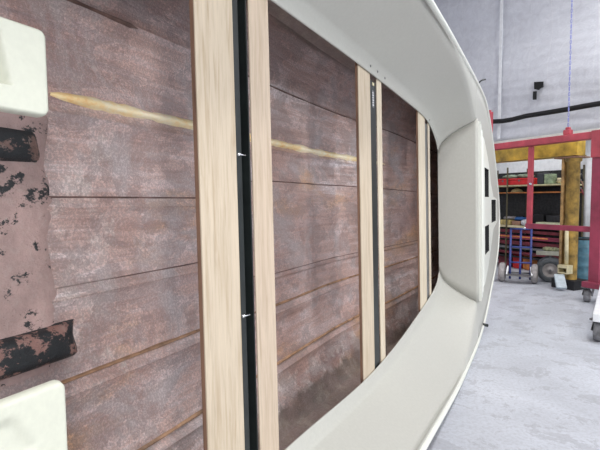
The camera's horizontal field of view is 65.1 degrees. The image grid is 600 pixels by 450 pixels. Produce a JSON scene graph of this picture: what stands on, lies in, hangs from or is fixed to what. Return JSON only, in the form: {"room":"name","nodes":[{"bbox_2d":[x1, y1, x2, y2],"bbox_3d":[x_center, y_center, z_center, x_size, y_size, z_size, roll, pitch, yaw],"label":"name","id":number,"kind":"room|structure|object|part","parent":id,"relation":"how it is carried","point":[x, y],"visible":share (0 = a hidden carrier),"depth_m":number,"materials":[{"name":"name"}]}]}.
{"room":"shipyard hall","nodes":[
{"label":"shipyard hall","id":0,"kind":"room"},
{"bbox_2d":[427,260,599,449],"bbox_3d":[0.807,0.891,1.883,15.000,0.050,16.000,2,3,27],"label":"floor","id":1,"kind":"structure","parent":0,"point":[531,381],"depth_m":2.52,"materials":[{"name":"concrete"}]},
{"bbox_2d":[0,0,499,449],"bbox_3d":[0.459,-0.048,2.423,0.759,1.758,5.943,0,3,27],"label":"boat","id":2,"kind":"object","parent":1,"relation":"on","point":[225,224],"visible":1,"depth_m":1.41,"materials":[{"name":"brown wood"}]},
{"bbox_3d":[-0.444,-0.198,0.482,0.032,0.118,0.381,0,3,27],"label":"seat panel","id":3,"kind":"part","parent":2,"relation":"part of","materials":[{"name":"white plastic"}]},
{"bbox_3d":[-0.421,0.401,0.506,0.017,0.346,0.387,0,3,27],"label":"seat panel","id":4,"kind":"part","parent":2,"relation":"part of","materials":[{"name":"white plastic"}]},
{"bbox_3d":[0.755,-0.036,2.278,0.025,1.741,5.948,0,3,27],"label":"rail","id":5,"kind":"part","parent":2,"relation":"part of","materials":[{"name":"white plastic"}]},
{"bbox_2d":[498,253,512,266],"bbox_3d":[3.004,0.507,6.846,0.140,0.190,0.180,-2,3,-27],"label":"gas can","id":6,"kind":"object","parent":1,"relation":"on","point":[500,258],"visible":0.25,"depth_m":6.79,"materials":[{"name":"red paint"}]},
{"bbox_2d":[498,228,537,283],"bbox_3d":[2.549,0.355,5.481,0.428,0.638,0.283,1,3,25],"label":"hand truck","id":7,"kind":"object","parent":1,"relation":"on","point":[533,268],"visible":1,"depth_m":5.49,"materials":[{"name":"blue paint"}]},
{"bbox_3d":[2.483,0.332,5.547,0.025,0.599,0.075,1,3,25],"label":"rail","id":8,"kind":"part","parent":7,"relation":"part of","materials":[{"name":"blue metal"}]},
{"bbox_3d":[2.530,0.581,5.422,0.269,0.012,0.138,1,3,25],"label":"toe plate","id":9,"kind":"part","parent":7,"relation":"part of","materials":[{"name":"grey metal"}]},
{"bbox_3d":[2.581,0.335,5.502,0.025,0.599,0.075,1,3,25],"label":"rail","id":10,"kind":"part","parent":7,"relation":"part of","materials":[{"name":"blue metal"}]},
{"bbox_3d":[2.681,0.337,5.456,0.025,0.599,0.075,1,3,25],"label":"rail","id":11,"kind":"part","parent":7,"relation":"part of","materials":[{"name":"blue metal"}]},
{"bbox_2d":[513,254,523,268],"bbox_3d":[3.103,0.497,6.654,0.140,0.230,0.120,-2,3,-27],"label":"gas can","id":12,"kind":"object","parent":1,"relation":"on","point":[515,265],"visible":0.39,"depth_m":6.61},
{"bbox_2d":[523,255,536,269],"bbox_3d":[3.183,0.505,6.500,0.140,0.230,0.140,-2,3,-27],"label":"gas can","id":13,"kind":"object","parent":1,"relation":"on","point":[525,266],"visible":0.38,"depth_m":6.46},
{"bbox_2d":[497,165,584,263],"bbox_3d":[3.178,-0.095,6.599,0.449,1.419,1.346,-2,3,-27],"label":"storage rack","id":14,"kind":"object","parent":1,"relation":"on","point":[546,197],"visible":0.31,"depth_m":6.65,"materials":[{"name":"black metal"}]},
{"bbox_2d":[500,219,516,224],"bbox_3d":[2.990,-0.041,6.734,0.160,0.070,0.168,-2,3,-27],"label":"cardboard box","id":15,"kind":"object","parent":14,"relation":"on","point":[503,222],"visible":0.69,"depth_m":6.69,"materials":[{"name":"beige cardboard"}]},
{"bbox_2d":[504,216,515,219],"bbox_3d":[3.014,-0.104,6.748,0.210,0.050,0.146,-2,3,-27],"label":"cloth bundle","id":16,"kind":"object","parent":15,"relation":"on","point":[508,217],"visible":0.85,"depth_m":6.70,"materials":[{"name":"grey fabric"}]},
{"bbox_2d":[500,224,524,227],"bbox_3d":[3.182,0.017,6.607,0.420,0.030,1.302,-2,3,-27],"label":"shelf","id":17,"kind":"object","parent":14,"relation":"attached to","point":[502,226],"depth_m":6.59,"materials":[{"name":"beige wood"}]},
{"bbox_2d":[512,221,521,224],"bbox_3d":[3.072,-0.028,6.578,0.160,0.060,0.136,-2,3,-27],"label":"cardboard box","id":18,"kind":"object","parent":14,"relation":"on","point":[513,222],"visible":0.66,"depth_m":6.53,"materials":[{"name":"brown cardboard"}]},
{"bbox_2d":[514,217,525,220],"bbox_3d":[3.091,-0.088,6.595,0.208,0.055,0.138,-2,3,-27],"label":"plastic bag","id":19,"kind":"object","parent":18,"relation":"on","point":[515,218],"visible":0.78,"depth_m":6.54,"materials":[{"name":"blue plastic"}]},
{"bbox_2d":[511,187,522,191],"bbox_3d":[3.063,-0.506,6.634,0.170,0.090,0.170,-2,3,-27],"label":"work lamp","id":20,"kind":"object","parent":14,"relation":"on","point":[516,189],"visible":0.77,"depth_m":6.58,"materials":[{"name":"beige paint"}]},
{"bbox_2d":[498,178,536,185],"bbox_3d":[3.048,-0.607,6.629,0.233,0.092,0.534,-2,3,-27],"label":"toolbox","id":21,"kind":"object","parent":14,"relation":"on","point":[514,181],"visible":0.68,"depth_m":6.52,"materials":[{"name":"red metal"}]},
{"bbox_2d":[502,175,517,178],"bbox_3d":[3.006,-0.691,6.722,0.210,0.059,0.234,-2,3,-27],"label":"cloth bundle","id":22,"kind":"object","parent":21,"relation":"on","point":[505,176],"visible":0.74,"depth_m":6.64,"materials":[{"name":"green fabric"}]},
{"bbox_3d":[3.051,-0.639,6.629,0.226,0.028,0.534,-2,3,-27],"label":"lid","id":23,"kind":"part","parent":21,"relation":"part of","materials":[{"name":"red metal"}]},
{"bbox_2d":[517,174,534,177],"bbox_3d":[3.125,-0.680,6.502,0.241,0.061,0.207,3,4,41],"label":"cloth bundle","id":24,"kind":"object","parent":21,"relation":"on","point":[519,175],"visible":0.59,"depth_m":6.45,"materials":[{"name":"green fabric"}]},
{"bbox_2d":[498,252,542,259],"bbox_3d":[3.182,0.438,6.630,0.420,0.020,1.302,-2,3,-27],"label":"shelf","id":25,"kind":"object","parent":14,"relation":"attached to","point":[505,254],"depth_m":6.58,"materials":[{"name":"red metal"}]},
{"bbox_2d":[499,249,558,258],"bbox_3d":[3.098,0.391,6.497,0.090,0.035,1.110,-2,3,-27],"label":"tube","id":26,"kind":"object","parent":14,"relation":"on","point":[500,250],"visible":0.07,"depth_m":6.44,"materials":[{"name":"red paint"}]},
{"bbox_2d":[499,244,542,250],"bbox_3d":[3.091,0.320,6.505,0.090,0.030,1.084,-2,3,-27],"label":"tube","id":27,"kind":"object","parent":26,"relation":"on","point":[500,245],"visible":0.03,"depth_m":6.41,"materials":[{"name":"grey metal"}]},
{"bbox_2d":[499,239,558,247],"bbox_3d":[3.101,0.253,6.482,0.090,0.050,1.128,-2,3,-27],"label":"tube","id":28,"kind":"object","parent":27,"relation":"on","point":[526,243],"visible":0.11,"depth_m":6.34,"materials":[{"name":"red paint"}]},
{"bbox_2d":[500,234,558,241],"bbox_3d":[3.099,0.172,6.482,0.090,0.050,1.117,-2,3,-27],"label":"tube","id":29,"kind":"object","parent":28,"relation":"on","point":[550,239],"visible":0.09,"depth_m":6.29,"materials":[{"name":"paint"}]},
{"bbox_2d":[500,235,547,239],"bbox_3d":[2.945,0.159,6.485,0.020,0.019,1.009,-2,3,-27],"label":"rod","id":30,"kind":"object","parent":29,"relation":"on","point":[500,235],"visible":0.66,"depth_m":6.31,"materials":[{"name":"orange metal"}]},
{"bbox_2d":[500,228,559,235],"bbox_3d":[3.102,0.092,6.472,0.090,0.040,1.130,-2,3,-27],"label":"tube","id":31,"kind":"object","parent":29,"relation":"on","point":[501,230],"visible":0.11,"depth_m":6.28,"materials":[{"name":"red paint"}]},
{"bbox_2d":[498,184,581,187],"bbox_3d":[3.182,-0.547,6.577,0.420,0.020,1.302,-2,3,-27],"label":"shelf","id":32,"kind":"object","parent":14,"relation":"attached to","point":[535,185],"depth_m":6.53,"materials":[{"name":"beige wood"}]},
{"bbox_2d":[499,191,581,193],"bbox_3d":[3.176,-0.451,6.579,0.434,0.012,1.302,-2,3,-27],"label":"shelf","id":33,"kind":"object","parent":14,"relation":"attached to","point":[500,192],"depth_m":6.56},
{"bbox_2d":[532,213,551,223],"bbox_3d":[3.326,-0.079,6.498,0.200,0.170,0.205,-2,3,-27],"label":"crate","id":34,"kind":"object","parent":14,"relation":"on","point":[537,217],"visible":0.42,"depth_m":6.41,"materials":[{"name":"black plastic"}]},
{"bbox_2d":[537,173,548,183],"bbox_3d":[3.247,-0.616,6.253,0.160,0.150,0.097,-2,3,-27],"label":"tool case","id":35,"kind":"object","parent":14,"relation":"on","point":[540,176],"visible":0.6,"depth_m":6.21,"materials":[{"name":"black plastic"}]},
{"bbox_2d":[536,222,559,224],"bbox_3d":[3.285,-0.005,6.170,0.160,0.058,0.316,-2,3,-27],"label":"wooden block","id":36,"kind":"object","parent":14,"relation":"on","point":[552,223],"visible":0.36,"depth_m":6.14,"materials":[{"name":"beige wood"}]},
{"bbox_2d":[544,172,556,183],"bbox_3d":[3.267,-0.610,6.129,0.100,0.150,0.112,-2,3,-27],"label":"can","id":37,"kind":"object","parent":14,"relation":"on","point":[550,178],"visible":0.94,"depth_m":6.09,"materials":[{"name":"green metal"}]},
{"bbox_2d":[546,215,559,222],"bbox_3d":[3.467,-0.054,6.227,0.180,0.150,0.334,-2,3,-27],"label":"crate","id":38,"kind":"object","parent":14,"relation":"on","point":[549,218],"visible":0.27,"depth_m":6.24,"materials":[{"name":"black plastic"}]},
{"bbox_2d":[581,140,591,236],"bbox_3d":[3.834,-0.548,5.818,0.054,1.464,0.784,-2,3,-27],"label":"plastic sheet","id":39,"kind":"object","parent":14,"relation":"hanging from","point":[587,162],"visible":0.24,"depth_m":6.05,"materials":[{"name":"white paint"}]},
{"bbox_2d":[495,140,589,290],"bbox_3d":[2.646,-0.132,5.558,0.430,1.604,1.321,-2,3,-27],"label":"crane","id":40,"kind":"object","parent":1,"relation":"on","point":[571,154],"visible":0.9,"depth_m":5.09,"materials":[{"name":"paint"}]},
{"bbox_3d":[2.958,-0.731,5.112,0.200,0.016,0.280,-2,3,-27],"label":"cap plate","id":41,"kind":"part","parent":40,"relation":"part of","materials":[{"name":"metal"}]},
{"bbox_2d":[489,110,599,341],"bbox_3d":[2.512,-0.261,4.292,0.898,1.995,2.473,0,3,4],"label":"gantry","id":42,"kind":"object","parent":1,"relation":"on","point":[593,282],"visible":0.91,"depth_m":4.40,"materials":[{"name":"red metal"}]},
{"bbox_3d":[2.199,-0.325,5.508,0.060,1.974,0.060,-2,3,-27],"label":"post","id":43,"kind":"part","parent":42,"relation":"part of","materials":[{"name":"red metal"}]},
{"bbox_2d":[563,0,572,134],"bbox_3d":[2.640,-2.520,4.544,0.060,3.270,0.070,-2,3,-27],"label":"chain hoist","id":44,"kind":"object","parent":42,"relation":"on","point":[568,130],"visible":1,"depth_m":4.60,"materials":[{"name":"red paint"}]},
{"bbox_3d":[2.640,-2.557,4.542,0.017,3.196,0.016,1,3,16],"label":"chain","id":45,"kind":"part","parent":44,"relation":"part of","materials":[{"name":"blue metal"}]},
{"bbox_3d":[2.795,0.559,4.409,0.220,0.055,0.180,-2,3,-27],"label":"plate","id":46,"kind":"part","parent":42,"relation":"part of","materials":[{"name":"paint"}]},
{"bbox_3d":[2.791,-0.116,4.382,0.120,1.377,0.100,-2,3,-27],"label":"post","id":47,"kind":"part","parent":42,"relation":"part of","materials":[{"name":"metal"}]},
{"bbox_3d":[2.734,-0.748,4.319,0.023,0.250,0.108,-2,3,-27],"label":"joint plate","id":48,"kind":"part","parent":42,"relation":"part of","materials":[{"name":"red paint"}]},
{"bbox_2d":[536,250,558,281],"bbox_3d":[2.973,0.488,5.596,0.295,0.360,0.280,2,3,27],"label":"utility cart","id":49,"kind":"object","parent":1,"relation":"on","point":[547,265],"visible":0.73,"depth_m":5.51,"materials":[{"name":"black rubber"}]},
{"bbox_3d":[2.948,0.335,5.557,0.278,0.050,0.012,2,3,27],"label":"edge rail","id":50,"kind":"part","parent":49,"relation":"part of","materials":[{"name":"grey metal"}]},
{"bbox_2d":[542,247,558,250],"bbox_3d":[2.994,0.288,5.611,0.184,0.057,0.102,2,3,27],"label":"cloth bundle","id":51,"kind":"object","parent":49,"relation":"on","point":[543,248],"visible":0.89,"depth_m":5.58,"materials":[{"name":"beige fabric"}]},
{"bbox_2d":[577,237,589,279],"bbox_3d":[3.281,0.411,5.419,0.220,0.533,0.220,-2,3,-27],"label":"drum","id":52,"kind":"object","parent":1,"relation":"on","point":[583,242],"visible":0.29,"depth_m":5.34,"materials":[{"name":"teal plastic"}]},
{"bbox_2d":[434,0,599,141],"bbox_3d":[2.923,-2.925,6.930,0.130,3.373,9.505,-2,3,-27],"label":"wall","id":53,"kind":"structure","parent":0,"point":[536,34],"depth_m":6.43,"materials":[{"name":"painted plaster"},{"name":"concrete"}]},
{"bbox_2d":[497,0,502,138],"bbox_3d":[2.907,-2.628,6.804,0.008,2.745,0.045,-2,3,-27],"label":"tape strip","id":54,"kind":"object","parent":53,"relation":"attached to","point":[501,1],"visible":1,"depth_m":6.82,"materials":[{"name":"white paint"}]},
{"bbox_2d":[533,91,536,99],"bbox_3d":[3.167,-1.746,6.338,0.012,0.116,0.052,-2,3,-27],"label":"black patch","id":55,"kind":"object","parent":53,"relation":"attached to","point":[534,92],"visible":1,"depth_m":6.33,"materials":[{"name":"black plastic"}]},
{"bbox_2d":[534,82,543,89],"bbox_3d":[3.192,-1.865,6.284,0.012,0.121,0.135,-2,3,-27],"label":"black patch","id":56,"kind":"object","parent":53,"relation":"attached to","point":[537,85],"visible":1,"depth_m":6.28,"materials":[{"name":"black plastic"}]},
{"bbox_2d":[493,101,599,123],"bbox_3d":[3.210,-1.541,6.167,0.068,0.412,4.274,-2,3,-27],"label":"hose","id":57,"kind":"object","parent":53,"relation":"attached to","point":[596,103],"visible":0.73,"depth_m":6.09,"materials":[{"name":"black rubber"}]},
{"bbox_2d":[494,128,599,143],"bbox_3d":[2.926,-1.193,7.024,0.094,0.095,9.503,-2,3,-27],"label":"trim","id":58,"kind":"structure","parent":53,"relation":"attached to","point":[587,130],"depth_m":6.29,"materials":[{"name":"white metal"}]},
{"bbox_2d":[496,159,561,173],"bbox_3d":[4.366,-1.414,7.198,0.043,1.098,10.503,-2,3,-27],"label":"wall","id":59,"kind":"structure","parent":0,"point":[544,164],"depth_m":8.08,"materials":[{"name":"white paint"}]}
]}

